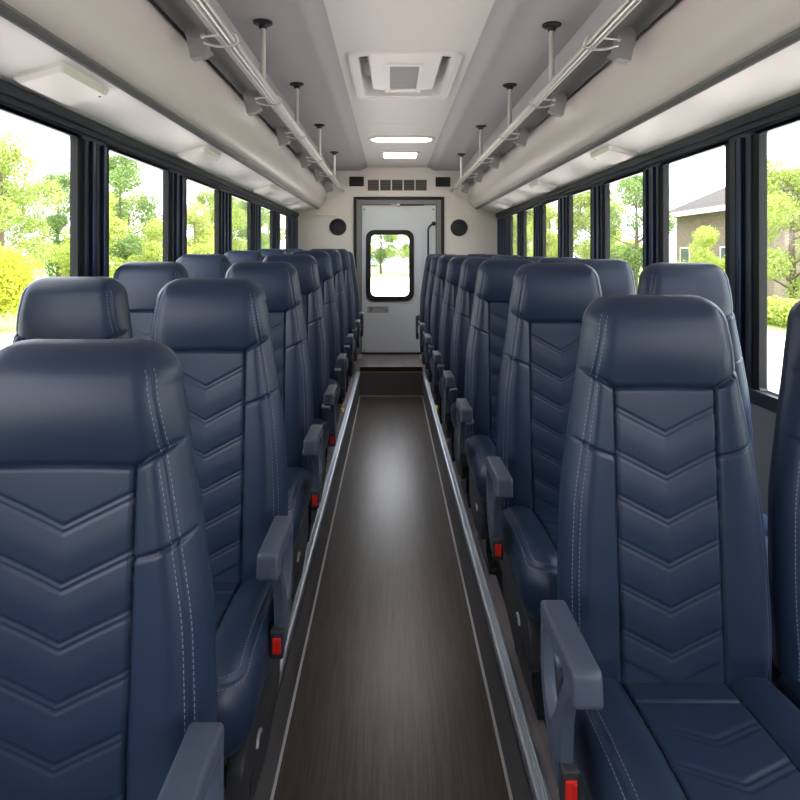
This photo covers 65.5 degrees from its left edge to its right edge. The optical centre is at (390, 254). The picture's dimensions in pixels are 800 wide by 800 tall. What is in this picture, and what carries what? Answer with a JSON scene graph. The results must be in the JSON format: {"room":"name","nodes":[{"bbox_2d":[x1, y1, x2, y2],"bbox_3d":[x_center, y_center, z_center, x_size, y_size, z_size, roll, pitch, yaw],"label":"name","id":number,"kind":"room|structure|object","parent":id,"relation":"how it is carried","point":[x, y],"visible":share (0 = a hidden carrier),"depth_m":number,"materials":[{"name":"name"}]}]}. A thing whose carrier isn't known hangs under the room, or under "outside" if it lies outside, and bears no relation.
{"room":"vehicle interior","nodes":[
{"label":"vehicle interior","id":0,"kind":"room"},
{"bbox_2d":[273,396,509,799],"bbox_3d":[0.002,1.523,2.235,0.693,0.030,8.870,0,0,0],"label":"floor","id":1,"kind":"structure","parent":0,"point":[391,702],"depth_m":2.36,"materials":[{"name":"brown wood"}]},
{"bbox_2d":[270,396,512,799],"bbox_3d":[0.002,1.505,2.224,0.672,0.006,8.849,0,0,0],"label":"trim","id":2,"kind":"structure","parent":1,"relation":"on","point":[320,576],"depth_m":2.35,"materials":[{"name":"grey metal"}]},
{"bbox_2d":[253,372,532,799],"bbox_3d":[0.002,1.381,2.235,0.697,0.254,8.870,0,0,0],"label":"trim","id":3,"kind":"structure","parent":1,"relation":"on","point":[370,383],"depth_m":2.38,"materials":[{"name":"grey rubber"}]},
{"bbox_2d":[224,359,562,799],"bbox_3d":[0.075,1.280,2.650,2.430,0.060,9.700,0,0,0],"label":"platform","id":4,"kind":"object","parent":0,"point":[538,728],"visible":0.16,"depth_m":1.98,"materials":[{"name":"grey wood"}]},
{"bbox_2d":[12,277,132,343],"bbox_3d":[-0.874,0.655,1.510,0.406,1.190,0.536,0,0,0],"label":"seat","id":5,"kind":"object","parent":4,"relation":"on","point":[49,307],"visible":0.18,"depth_m":1.66,"materials":[{"name":"blue leather"}]},
{"bbox_2d":[0,339,223,799],"bbox_3d":[-0.429,0.686,0.683,0.434,1.128,0.536,0,0,0],"label":"seat","id":6,"kind":"object","parent":4,"relation":"on","point":[108,683],"visible":1,"depth_m":0.83,"materials":[{"name":"blue leather"}]},
{"bbox_2d":[113,261,188,339],"bbox_3d":[-0.919,0.637,2.173,0.406,1.224,0.536,0,0,0],"label":"seat","id":7,"kind":"object","parent":4,"relation":"on","point":[143,281],"visible":0.15,"depth_m":2.33,"materials":[{"name":"blue leather"}]},
{"bbox_2d":[176,254,231,277],"bbox_3d":[-0.925,0.622,2.853,0.406,1.254,0.536,0,0,0],"label":"seat","id":8,"kind":"object","parent":4,"relation":"on","point":[196,265],"visible":0.1,"depth_m":3.01,"materials":[{"name":"blue leather"}]},
{"bbox_2d":[150,278,292,799],"bbox_3d":[-0.446,0.655,1.390,0.436,1.190,0.536,0,0,0],"label":"seat","id":9,"kind":"object","parent":4,"relation":"on","point":[218,329],"visible":0.56,"depth_m":1.52,"materials":[{"name":"blue leather"}]},
{"bbox_2d":[213,577,273,759],"bbox_3d":[-0.461,0.856,1.339,0.406,0.179,0.435,0,0,0],"label":"cushion","id":10,"kind":"object","parent":9,"relation":"on","point":[244,606],"depth_m":1.25,"materials":[{"name":"blue leather"}]},
{"bbox_2d":[224,250,264,264],"bbox_3d":[-0.950,0.610,3.793,0.406,1.280,0.536,0,0,0],"label":"seat","id":11,"kind":"object","parent":4,"relation":"on","point":[235,256],"visible":0.09,"depth_m":3.96,"materials":[{"name":"blue leather"}]},
{"bbox_2d":[257,249,286,257],"bbox_3d":[-0.965,0.600,4.773,0.406,1.300,0.536,0,0,0],"label":"seat","id":12,"kind":"object","parent":4,"relation":"on","point":[265,252],"visible":0.03,"depth_m":4.95,"materials":[{"name":"blue leather"}]},
{"bbox_2d":[225,261,322,611],"bbox_3d":[-0.470,0.637,2.173,0.454,1.224,0.536,0,0,0],"label":"seat","id":13,"kind":"object","parent":4,"relation":"on","point":[279,280],"visible":0.34,"depth_m":2.31,"materials":[{"name":"blue leather"}]},
{"bbox_2d":[287,467,312,547],"bbox_3d":[-0.494,0.856,2.123,0.406,0.179,0.435,0,0,0],"label":"cushion","id":14,"kind":"object","parent":13,"relation":"on","point":[300,479],"depth_m":2.10,"materials":[{"name":"blue leather"}]},
{"bbox_2d":[263,254,337,541],"bbox_3d":[-0.476,0.622,2.853,0.454,1.254,0.536,0,0,0],"label":"seat","id":15,"kind":"object","parent":4,"relation":"on","point":[325,395],"visible":0.23,"depth_m":2.99,"materials":[{"name":"blue leather"}]},
{"bbox_2d":[311,418,329,472],"bbox_3d":[-0.500,0.856,2.803,0.406,0.179,0.435,0,0,0],"label":"cushion","id":16,"kind":"object","parent":15,"relation":"on","point":[317,421],"depth_m":2.90,"materials":[{"name":"blue leather"}]},
{"bbox_2d":[291,250,346,466],"bbox_3d":[-0.501,0.610,3.793,0.454,1.280,0.536,0,0,0],"label":"seat","id":17,"kind":"object","parent":4,"relation":"on","point":[337,359],"visible":0.2,"depth_m":3.93,"materials":[{"name":"blue leather"}]},
{"bbox_2d":[329,379,339,417],"bbox_3d":[-0.525,0.856,3.743,0.406,0.179,0.435,0,0,0],"label":"armrest","id":18,"kind":"object","parent":17,"relation":"on","point":[332,381],"depth_m":3.86,"materials":[{"name":"plastic"}]},
{"bbox_2d":[311,249,353,422],"bbox_3d":[-0.516,0.600,4.773,0.454,1.300,0.536,0,0,0],"label":"seat","id":19,"kind":"object","parent":4,"relation":"on","point":[345,338],"visible":0.14,"depth_m":4.91,"materials":[{"name":"blue leather"}]},
{"bbox_2d":[339,357,348,382],"bbox_3d":[-0.540,0.856,4.723,0.406,0.179,0.435,0,0,0],"label":"armrest","id":20,"kind":"object","parent":19,"relation":"on","point":[340,381],"depth_m":4.55,"materials":[{"name":"plastic"}]},
{"bbox_2d":[336,249,359,391],"bbox_3d":[-0.518,0.595,5.813,0.454,1.310,0.536,0,0,0],"label":"seat","id":21,"kind":"object","parent":4,"relation":"on","point":[353,323],"visible":0.16,"depth_m":5.95,"materials":[{"name":"blue leather"}]},
{"bbox_2d":[347,339,355,359],"bbox_3d":[-0.542,0.856,5.763,0.406,0.179,0.435,0,0,0],"label":"armrest","id":22,"kind":"object","parent":21,"relation":"on","point":[348,356],"depth_m":5.58,"materials":[{"name":"grey plastic"}]},
{"bbox_2d":[348,251,363,371],"bbox_3d":[-0.520,0.605,6.623,0.454,1.290,0.536,0,0,0],"label":"seat","id":23,"kind":"object","parent":4,"relation":"on","point":[359,314],"visible":0.09,"depth_m":6.76,"materials":[{"name":"blue leather"}]},
{"bbox_2d":[224,364,546,763],"bbox_3d":[0.002,1.248,2.450,1.501,0.004,9.300,0,0,0],"label":"trim","id":24,"kind":"structure","parent":4,"relation":"on","point":[498,568],"depth_m":2.41,"materials":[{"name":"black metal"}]},
{"bbox_2d":[360,354,421,365],"bbox_3d":[0.002,1.223,7.089,0.669,0.054,0.818,0,0,0],"label":"step","id":25,"kind":"structure","parent":4,"relation":"on","point":[367,359],"depth_m":7.05,"materials":[{"name":"grey wood"}]},
{"bbox_2d":[360,367,421,371],"bbox_3d":[0.002,1.227,6.674,0.669,0.054,0.012,0,0,0],"label":"trim","id":26,"kind":"structure","parent":25,"relation":"attached to","point":[362,369],"depth_m":6.67,"materials":[{"name":"black rubber"}]},
{"bbox_2d":[277,371,551,799],"bbox_3d":[0.002,1.262,2.225,0.735,0.036,8.850,0,0,0],"label":"trim","id":27,"kind":"structure","parent":4,"relation":"on","point":[538,785],"depth_m":2.22,"materials":[{"name":"silver metal"}]},
{"bbox_2d":[415,254,436,376],"bbox_3d":[0.481,0.620,6.413,0.454,1.260,0.536,0,0,0],"label":"seat","id":28,"kind":"object","parent":4,"relation":"on","point":[420,316],"visible":0.12,"depth_m":6.55,"materials":[{"name":"blue leather"}]},
{"bbox_2d":[420,254,453,396],"bbox_3d":[0.484,0.622,5.553,0.454,1.254,0.536,0,0,0],"label":"seat","id":29,"kind":"object","parent":4,"relation":"on","point":[425,326],"visible":0.19,"depth_m":5.69,"materials":[{"name":"blue leather"}]},
{"bbox_2d":[424,255,468,423],"bbox_3d":[0.484,0.625,4.743,0.454,1.250,0.536,0,0,0],"label":"seat","id":30,"kind":"object","parent":4,"relation":"on","point":[432,338],"visible":0.16,"depth_m":4.88,"materials":[{"name":"blue leather"}]},
{"bbox_2d":[430,357,439,383],"bbox_3d":[0.508,0.856,4.692,0.406,0.179,0.435,0,0,0],"label":"armrest","id":31,"kind":"object","parent":30,"relation":"on","point":[438,377],"depth_m":4.52,"materials":[{"name":"blue plastic"}]},
{"bbox_2d":[432,257,470,460],"bbox_3d":[0.490,0.630,3.913,0.454,1.240,0.536,0,0,0],"label":"seat","id":32,"kind":"object","parent":4,"relation":"on","point":[441,357],"visible":0.15,"depth_m":4.04,"materials":[{"name":"blue leather"}]},
{"bbox_2d":[438,377,451,411],"bbox_3d":[0.514,0.856,3.862,0.406,0.179,0.435,0,0,0],"label":"armrest","id":33,"kind":"object","parent":32,"relation":"on","point":[440,384],"depth_m":3.88,"materials":[{"name":"plastic"}]},
{"bbox_2d":[443,257,504,507],"bbox_3d":[0.501,0.631,3.223,0.454,1.236,0.536,0,0,0],"label":"seat","id":34,"kind":"object","parent":4,"relation":"on","point":[454,378],"visible":0.26,"depth_m":3.36,"materials":[{"name":"blue leather"}]},
{"bbox_2d":[450,402,466,440],"bbox_3d":[0.525,0.856,3.172,0.406,0.179,0.435,0,0,0],"label":"cushion","id":35,"kind":"object","parent":34,"relation":"on","point":[453,406],"depth_m":3.25,"materials":[{"name":"blue leather"}]},
{"bbox_2d":[456,259,534,573],"bbox_3d":[0.504,0.634,2.583,0.454,1.232,0.536,0,0,0],"label":"seat","id":36,"kind":"object","parent":4,"relation":"on","point":[476,413],"visible":0.46,"depth_m":2.71,"materials":[{"name":"blue leather"}]},
{"bbox_2d":[465,434,495,501],"bbox_3d":[0.528,0.856,2.533,0.406,0.179,0.435,0,0,0],"label":"cushion","id":37,"kind":"object","parent":36,"relation":"on","point":[478,447],"depth_m":2.48,"materials":[{"name":"blue leather"}]},
{"bbox_2d":[486,263,601,719],"bbox_3d":[0.514,0.637,1.818,0.454,1.224,0.536,0,0,0],"label":"seat","id":38,"kind":"object","parent":4,"relation":"on","point":[548,304],"visible":0.52,"depth_m":1.95,"materials":[{"name":"blue leather"}]},
{"bbox_2d":[500,505,557,621],"bbox_3d":[0.538,0.856,1.768,0.406,0.179,0.435,0,0,0],"label":"cushion","id":39,"kind":"object","parent":38,"relation":"on","point":[529,533],"depth_m":1.68,"materials":[{"name":"blue leather"}]},
{"bbox_2d":[538,257,579,262],"bbox_3d":[0.940,0.631,3.223,0.406,1.236,0.536,0,0,0],"label":"seat","id":40,"kind":"object","parent":4,"relation":"on","point":[547,259],"visible":0.03,"depth_m":3.41,"materials":[{"name":"blue leather"}]},
{"bbox_2d":[574,259,635,296],"bbox_3d":[0.943,0.634,2.583,0.406,1.232,0.536,0,0,0],"label":"seat","id":41,"kind":"object","parent":4,"relation":"on","point":[616,277],"visible":0.16,"depth_m":2.73,"materials":[{"name":"blue leather"}]},
{"bbox_2d":[540,295,799,799],"bbox_3d":[0.496,0.665,1.033,0.464,1.170,0.536,0,0,0],"label":"seat","id":42,"kind":"object","parent":4,"relation":"on","point":[658,625],"visible":1,"depth_m":1.16,"materials":[{"name":"blue leather"}]},
{"bbox_2d":[558,676,799,799],"bbox_3d":[0.525,0.856,0.983,0.406,0.179,0.435,0,0,0],"label":"cushion","id":43,"kind":"object","parent":42,"relation":"on","point":[652,737],"depth_m":1.01,"materials":[{"name":"blue leather"}]},
{"bbox_2d":[637,263,780,686],"bbox_3d":[0.953,0.637,1.818,0.406,1.224,0.536,0,0,0],"label":"seat","id":44,"kind":"object","parent":4,"relation":"on","point":[708,281],"visible":0.18,"depth_m":1.97,"materials":[{"name":"blue leather"}]},
{"bbox_2d":[763,513,767,560],"bbox_3d":[0.953,0.856,1.768,0.406,0.179,0.435,0,0,0],"label":"cushion","id":45,"kind":"object","parent":44,"relation":"on","point":[765,516],"depth_m":1.76,"materials":[{"name":"blue leather"}]},
{"bbox_2d":[768,300,799,709],"bbox_3d":[0.945,0.665,1.033,0.406,1.170,0.536,0,0,0],"label":"seat","id":46,"kind":"object","parent":4,"relation":"on","point":[784,475],"visible":0.97,"depth_m":1.20,"materials":[{"name":"blue leather"}]},
{"bbox_2d":[776,673,799,709],"bbox_3d":[0.945,0.856,0.983,0.406,0.179,0.435,0,0,0],"label":"cushion","id":47,"kind":"object","parent":46,"relation":"on","point":[788,684],"depth_m":1.17,"materials":[{"name":"blue leather"}]},
{"bbox_2d":[297,167,496,358],"bbox_3d":[0.075,0.540,7.530,2.570,3.420,0.060,0,0,0],"label":"wall","id":48,"kind":"structure","parent":0,"point":[314,232],"depth_m":7.50,"materials":[{"name":"beige plastic"}]},
{"bbox_2d":[3,0,326,207],"bbox_3d":[-0.810,-0.790,2.640,0.119,0.456,9.680,0,0,0],"label":"overhead panel","id":49,"kind":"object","parent":48,"relation":"attached to","point":[136,41],"depth_m":2.21,"materials":[{"name":"grey plastic"}]},
{"bbox_2d":[153,0,332,183],"bbox_3d":[-0.714,-0.901,2.625,0.034,0.238,9.650,0,0,0],"label":"trim","id":50,"kind":"structure","parent":48,"relation":"attached to","point":[183,13],"depth_m":2.81,"materials":[{"name":"grey"}]},
{"bbox_2d":[329,218,345,234],"bbox_3d":[-0.640,-0.338,7.486,0.204,0.204,0.027,0,0,0],"label":"wall speaker","id":51,"kind":"object","parent":48,"relation":"attached to","point":[337,226],"visible":1,"depth_m":7.48,"materials":[{"name":"black plastic"}]},
{"bbox_2d":[331,220,344,233],"bbox_3d":[-0.640,-0.338,7.480,0.166,0.166,0.016,0,0,0],"label":"grille","id":52,"kind":"object","parent":51,"relation":"attached to","point":[337,226],"depth_m":7.48,"materials":[{"name":"black plastic"}]},
{"bbox_2d":[366,178,427,191],"bbox_3d":[0.075,-0.840,7.491,0.750,0.170,0.018,0,0,0],"label":"air vent","id":53,"kind":"object","parent":48,"relation":"in","point":[372,184],"visible":1,"depth_m":7.49,"materials":[{"name":"grey plastic"}]},
{"bbox_2d":[362,203,435,353],"bbox_3d":[0.095,0.286,7.492,0.894,1.820,0.117,0,0,0],"label":"door","id":54,"kind":"structure","parent":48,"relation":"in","point":[389,321],"depth_m":7.51,"materials":[{"name":"grey paint"}]},
{"bbox_2d":[354,197,443,353],"bbox_3d":[0.095,0.248,7.500,1.090,1.896,0.060,0,0,0],"label":"door frame","id":55,"kind":"structure","parent":48,"relation":"attached to","point":[358,201],"depth_m":7.49,"materials":[{"name":"grey metal"}]},
{"bbox_2d":[436,177,449,186],"bbox_3d":[0.625,-0.880,7.493,0.176,0.116,0.014,0,0,0],"label":"air vent","id":56,"kind":"object","parent":48,"relation":"in","point":[440,181],"visible":1,"depth_m":7.49,"materials":[{"name":"black plastic"}]},
{"bbox_2d":[451,219,467,235],"bbox_3d":[0.820,-0.328,7.486,0.204,0.204,0.027,0,0,0],"label":"wall speaker","id":57,"kind":"object","parent":48,"relation":"attached to","point":[459,227],"visible":1,"depth_m":7.48,"materials":[{"name":"black plastic"}]},
{"bbox_2d":[452,221,465,234],"bbox_3d":[0.820,-0.328,7.480,0.166,0.166,0.016,0,0,0],"label":"grille","id":58,"kind":"object","parent":57,"relation":"attached to","point":[458,227],"depth_m":7.48,"materials":[{"name":"black plastic"}]},
{"bbox_2d":[462,0,676,184],"bbox_3d":[0.864,-0.901,2.625,0.034,0.238,9.650,0,0,0],"label":"luggage rack","id":59,"kind":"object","parent":48,"relation":"attached to","point":[646,12],"depth_m":2.84,"materials":[{"name":"grey"}]},
{"bbox_2d":[468,0,799,207],"bbox_3d":[0.961,-0.790,2.640,0.119,0.456,9.680,0,0,0],"label":"overhead panel","id":60,"kind":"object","parent":48,"relation":"attached to","point":[692,41],"depth_m":2.24,"materials":[{"name":"grey plastic"}]},
{"bbox_2d":[217,0,602,170],"bbox_3d":[0.075,-1.119,2.650,2.600,0.202,9.700,0,0,0],"label":"ceiling","id":61,"kind":"structure","parent":0,"point":[309,42],"depth_m":3.19,"materials":[{"name":"white plastic"}]},
{"bbox_2d":[185,0,344,192],"bbox_3d":[-0.622,-0.856,2.610,0.207,0.325,9.520,0,0,0],"label":"rail","id":62,"kind":"object","parent":61,"relation":"attached to","point":[197,36],"visible":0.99,"depth_m":2.72,"materials":[{"name":"silver metal"}]},
{"bbox_2d":[381,151,418,158],"bbox_3d":[0.095,-1.046,6.500,0.390,0.018,0.390,0,0,0],"label":"recessed light","id":63,"kind":"object","parent":61,"relation":"in","point":[385,154],"visible":1,"depth_m":6.45,"materials":[{"name":"white plastic"}]},
{"bbox_2d":[369,135,433,142],"bbox_3d":[0.095,-1.046,5.620,0.590,0.018,0.270,0,0,0],"label":"recessed light","id":64,"kind":"object","parent":61,"relation":"in","point":[379,138],"visible":1,"depth_m":5.59,"materials":[{"name":"white plastic"}]},
{"bbox_2d":[348,51,461,98],"bbox_3d":[0.075,-1.115,3.685,0.600,0.151,0.940,0,0,0],"label":"ceiling vent","id":65,"kind":"object","parent":61,"relation":"attached to","point":[375,74],"visible":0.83,"depth_m":3.64,"materials":[{"name":"white plastic"}]},
{"bbox_2d":[450,0,641,192],"bbox_3d":[0.771,-0.856,2.610,0.207,0.325,9.520,0,0,0],"label":"rail","id":66,"kind":"object","parent":61,"relation":"attached to","point":[622,47],"visible":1,"depth_m":2.74,"materials":[{"name":"silver metal"}]},
{"bbox_2d":[750,385,778,514],"bbox_3d":[1.325,0.550,2.650,0.070,3.400,9.700,0,0,0],"label":"wall","id":67,"kind":"structure","parent":0,"point":[763,420],"depth_m":2.15,"materials":[{"name":"black"}]},
{"bbox_2d":[523,209,527,256],"bbox_3d":[1.292,0.022,5.780,0.028,0.919,0.484,0,0,0],"label":"window","id":68,"kind":"structure","parent":67,"relation":"in","point":[524,212],"depth_m":5.99,"materials":[{"name":"black"}]},
{"bbox_2d":[529,181,556,191],"bbox_3d":[1.159,-0.521,4.750,0.148,0.061,0.300,0,0,0],"label":"reading lamp","id":69,"kind":"object","parent":67,"relation":"attached to","point":[538,185],"visible":1,"depth_m":4.67,"materials":[{"name":"white plastic"}]},
{"bbox_2d":[542,198,558,256],"bbox_3d":[1.292,0.022,5.005,0.028,0.919,0.534,0,0,0],"label":"window","id":70,"kind":"structure","parent":67,"relation":"in","point":[543,206],"depth_m":5.24,"materials":[{"name":"black"}]},
{"bbox_2d":[568,188,591,258],"bbox_3d":[1.292,0.022,4.225,0.028,0.919,0.534,0,0,0],"label":"window","id":71,"kind":"structure","parent":67,"relation":"in","point":[570,198],"depth_m":4.46,"materials":[{"name":"black"}]},
{"bbox_2d":[590,145,636,164],"bbox_3d":[1.159,-0.521,3.250,0.148,0.061,0.300,0,0,0],"label":"reading lamp","id":72,"kind":"object","parent":67,"relation":"attached to","point":[611,154],"visible":1,"depth_m":3.19,"materials":[{"name":"white plastic"}]},
{"bbox_2d":[604,169,643,268],"bbox_3d":[1.292,0.022,3.435,0.028,0.919,0.614,0,0,0],"label":"window","id":73,"kind":"structure","parent":67,"relation":"in","point":[606,186],"depth_m":3.71,"materials":[{"name":"black"}]},
{"bbox_2d":[475,27,799,212],"bbox_3d":[1.151,-0.535,2.649,0.279,0.074,9.698,0,0,0],"label":"trim","id":74,"kind":"structure","parent":67,"relation":"attached to","point":[770,74],"depth_m":2.30,"materials":[{"name":"grey plastic"}]},
{"bbox_2d":[495,93,799,412],"bbox_3d":[1.278,0.009,2.645,0.044,1.022,9.690,0,0,0],"label":"window frame","id":75,"kind":"structure","parent":67,"relation":"attached to","point":[740,130],"depth_m":2.38,"materials":[{"name":"black metal"}]},
{"bbox_2d":[660,140,729,284],"bbox_3d":[1.292,0.022,2.650,0.028,0.919,0.604,0,0,0],"label":"window","id":76,"kind":"structure","parent":67,"relation":"in","point":[664,169],"depth_m":2.92,"materials":[{"name":"black"}]},
{"bbox_2d":[754,116,797,396],"bbox_3d":[1.292,0.022,1.885,0.028,0.919,0.614,0,0,0],"label":"window","id":77,"kind":"structure","parent":67,"relation":"in","point":[760,140],"depth_m":2.16,"materials":[{"name":"black"}]},
{"bbox_3d":[-1.175,0.550,2.650,0.070,3.400,9.700,0,0,0],"label":"wall","id":78,"kind":"structure","parent":0,"visible":0},
{"bbox_2d":[0,106,81,276],"bbox_3d":[-1.142,0.022,1.907,0.028,0.919,0.729,0,0,0],"label":"window","id":79,"kind":"structure","parent":78,"relation":"in","point":[75,143],"depth_m":2.24,"materials":[{"name":"black"}]},
{"bbox_2d":[12,62,108,105],"bbox_3d":[-1.008,-0.521,1.920,0.148,0.061,0.300,0,0,0],"label":"reading lamp","id":80,"kind":"object","parent":78,"relation":"attached to","point":[58,81],"visible":1,"depth_m":1.87,"materials":[{"name":"white plastic"}]},
{"bbox_2d":[107,145,169,276],"bbox_3d":[-1.142,0.022,2.820,0.028,0.919,0.724,0,0,0],"label":"window","id":81,"kind":"structure","parent":78,"relation":"in","point":[166,175],"depth_m":3.15,"materials":[{"name":"black"}]},
{"bbox_2d":[0,79,298,276],"bbox_3d":[-1.128,0.009,2.645,0.044,1.022,9.690,0,0,0],"label":"trim","id":82,"kind":"structure","parent":78,"relation":"attached to","point":[96,136],"depth_m":2.43,"materials":[{"name":"black"}]},
{"bbox_2d":[0,0,318,212],"bbox_3d":[-1.000,-0.535,2.649,0.279,0.074,9.698,0,0,0],"label":"trim","id":83,"kind":"structure","parent":78,"relation":"attached to","point":[25,45],"depth_m":2.28,"materials":[{"name":"grey plastic"}]},
{"bbox_2d":[177,146,220,164],"bbox_3d":[-1.008,-0.521,3.280,0.148,0.061,0.300,0,0,0],"label":"reading lamp","id":84,"kind":"object","parent":78,"relation":"attached to","point":[200,155],"visible":1,"depth_m":3.21,"materials":[{"name":"white plastic"}]},
{"bbox_2d":[185,175,219,253],"bbox_3d":[-1.142,0.022,3.755,0.028,0.919,0.694,0,0,0],"label":"window","id":85,"kind":"structure","parent":78,"relation":"in","point":[216,193],"depth_m":4.07,"materials":[{"name":"black"}]},
{"bbox_2d":[231,193,251,249],"bbox_3d":[-1.142,0.022,4.700,0.028,0.919,0.664,0,0,0],"label":"window","id":86,"kind":"structure","parent":78,"relation":"in","point":[249,205],"depth_m":5.00,"materials":[{"name":"black"}]},
{"bbox_2d":[253,184,277,194],"bbox_3d":[-1.008,-0.521,5.000,0.148,0.061,0.300,0,0,0],"label":"reading lamp","id":87,"kind":"object","parent":78,"relation":"attached to","point":[267,189],"visible":1,"depth_m":4.91,"materials":[{"name":"white plastic"}]},
{"label":"outside","id":88,"kind":"structure","parent":0,"visible":0},
{"bbox_2d":[0,265,786,335],"bbox_3d":[0.000,2.470,50.000,180.000,0.460,180.000,0,0,0],"label":"ground","id":89,"kind":"structure","parent":88,"point":[9,327],"depth_m":64.83,"materials":[{"name":"green plant"}]},
{"bbox_2d":[0,242,43,325],"bbox_3d":[-11.666,0.942,18.348,2.678,2.713,2.462,0,0,38],"label":"bush","id":90,"kind":"object","parent":89,"relation":"on","point":[13,282],"visible":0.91,"depth_m":18.09,"materials":[{"name":"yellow plant"}]},
{"bbox_2d":[0,130,68,312],"bbox_3d":[-15.594,-1.223,24.366,4.789,7.152,4.860,0,0,-45],"label":"tree","id":91,"kind":"object","parent":89,"relation":"on","point":[13,201],"visible":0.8,"depth_m":24.26,"materials":[{"name":"green plant"}]},
{"bbox_2d":[12,169,69,276],"bbox_3d":[-19.670,-1.353,36.624,4.328,7.403,4.443,0,0,-11],"label":"tree","id":92,"kind":"object","parent":89,"relation":"on","point":[60,220],"visible":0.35,"depth_m":35.85,"materials":[{"name":"green plant"}]},
{"bbox_2d":[43,187,129,277],"bbox_3d":[-14.408,-0.524,29.078,4.224,5.758,3.764,0,0,17],"label":"tree","id":93,"kind":"object","parent":89,"relation":"on","point":[63,252],"visible":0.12,"depth_m":29.39,"materials":[{"name":"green plant"}]},
{"bbox_2d":[109,189,157,275],"bbox_3d":[-17.849,-1.049,41.352,4.617,6.794,4.550,0,0,13],"label":"tree","id":94,"kind":"object","parent":89,"relation":"on","point":[133,200],"visible":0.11,"depth_m":40.97,"materials":[{"name":"green plant"}]},
{"bbox_2d":[109,153,162,265],"bbox_3d":[-15.032,-1.784,34.733,4.848,8.291,4.976,0,0,35],"label":"tree","id":95,"kind":"object","parent":89,"relation":"on","point":[119,176],"visible":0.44,"depth_m":33.93,"materials":[{"name":"green plant"}]},
{"bbox_2d":[125,217,192,262],"bbox_3d":[-11.787,0.209,31.677,3.103,4.230,2.765,0,0,-39],"label":"bush","id":96,"kind":"object","parent":89,"relation":"on","point":[151,251],"visible":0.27,"depth_m":30.90,"materials":[{"name":"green plant"}]},
{"bbox_2d":[159,203,213,255],"bbox_3d":[-12.106,-0.440,37.792,4.095,5.581,3.649,0,0,-16],"label":"tree","id":97,"kind":"object","parent":89,"relation":"on","point":[201,240],"visible":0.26,"depth_m":37.97,"materials":[{"name":"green plant"}]},
{"bbox_2d":[187,186,246,252],"bbox_3d":[-12.581,-1.396,45.000,5.103,7.510,5.029,0,0,36],"label":"tree","id":98,"kind":"object","parent":89,"relation":"on","point":[201,197],"visible":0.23,"depth_m":44.85,"materials":[{"name":"green plant"}]},
{"bbox_2d":[232,200,269,248],"bbox_3d":[-12.136,-1.353,53.160,4.328,7.403,4.443,0,0,3],"label":"tree","id":99,"kind":"object","parent":89,"relation":"on","point":[265,218],"visible":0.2,"depth_m":52.13,"materials":[{"name":"green plant"}]},
{"bbox_2d":[371,235,397,273],"bbox_3d":[-1.370,-1.712,73.844,4.887,8.143,4.761,0,0,1],"label":"tree","id":100,"kind":"object","parent":89,"relation":"on","point":[380,258],"visible":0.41,"depth_m":73.75,"materials":[{"name":"green plant"}]},
{"bbox_2d":[385,235,408,268],"bbox_3d":[2.185,-1.569,69.439,5.268,7.867,5.346,0,0,34],"label":"tree","id":101,"kind":"object","parent":89,"relation":"on","point":[404,249],"visible":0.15,"depth_m":68.61,"materials":[{"name":"green plant"}]},
{"bbox_2d":[513,207,557,256],"bbox_3d":[11.752,-1.569,52.362,5.268,7.867,5.346,0,0,1],"label":"tree","id":102,"kind":"object","parent":89,"relation":"on","point":[530,216],"visible":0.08,"depth_m":51.78,"materials":[{"name":"green plant"}]},
{"bbox_2d":[527,202,583,256],"bbox_3d":[11.768,-0.863,45.035,4.741,6.463,4.225,0,0,40],"label":"tree","id":103,"kind":"object","parent":89,"relation":"on","point":[550,241],"visible":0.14,"depth_m":44.31,"materials":[{"name":"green plant"}]},
{"bbox_2d":[552,189,631,258],"bbox_3d":[12.460,-1.153,38.635,4.762,7.009,4.694,0,0,-33],"label":"tree","id":104,"kind":"object","parent":89,"relation":"on","point":[581,219],"visible":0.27,"depth_m":37.85,"materials":[{"name":"green plant"}]},
{"bbox_2d":[585,201,642,255],"bbox_3d":[16.588,-0.863,45.744,4.225,6.463,4.741,0,0,28],"label":"tree","id":105,"kind":"object","parent":89,"relation":"on","point":[621,238],"visible":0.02,"depth_m":45.90,"materials":[{"name":"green plant"}]},
{"bbox_2d":[610,174,677,294],"bbox_3d":[13.053,-1.173,33.365,4.221,7.033,4.112,0,0,1],"label":"tree","id":106,"kind":"object","parent":89,"relation":"on","point":[633,186],"visible":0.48,"depth_m":33.07,"materials":[{"name":"green plant"}]},
{"bbox_2d":[676,225,724,271],"bbox_3d":[13.991,0.491,27.722,2.672,3.643,2.381,0,0,-6],"label":"bush","id":107,"kind":"object","parent":89,"relation":"on","point":[702,251],"visible":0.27,"depth_m":27.13,"materials":[{"name":"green plant"}]},
{"bbox_2d":[669,167,799,299],"bbox_3d":[22.070,-1.260,33.500,10.660,7.000,11.040,0,0,0],"label":"brick building","id":108,"kind":"structure","parent":89,"relation":"on","point":[708,210],"depth_m":34.06,"materials":[{"name":"grey brick"}]},
{"bbox_2d":[767,295,798,327],"bbox_3d":[12.388,1.806,17.518,1.367,1.134,11.696,0,0,0],"label":"hedge","id":109,"kind":"object","parent":89,"relation":"on","point":[781,308],"visible":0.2,"depth_m":19.45,"materials":[{"name":"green plant"}]},
{"bbox_2d":[767,155,799,301],"bbox_3d":[14.926,-0.668,22.678,4.082,6.008,4.023,0,0,22],"label":"tree","id":110,"kind":"object","parent":89,"relation":"on","point":[787,210],"visible":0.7,"depth_m":22.49,"materials":[{"name":"green plant"}]},
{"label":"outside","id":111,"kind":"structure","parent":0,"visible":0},
{"bbox_2d":[0,277,785,388],"bbox_3d":[0.100,2.350,12.000,21.400,0.300,100.000,0,0,0],"label":"road","id":112,"kind":"structure","parent":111,"point":[380,286],"depth_m":16.39,"materials":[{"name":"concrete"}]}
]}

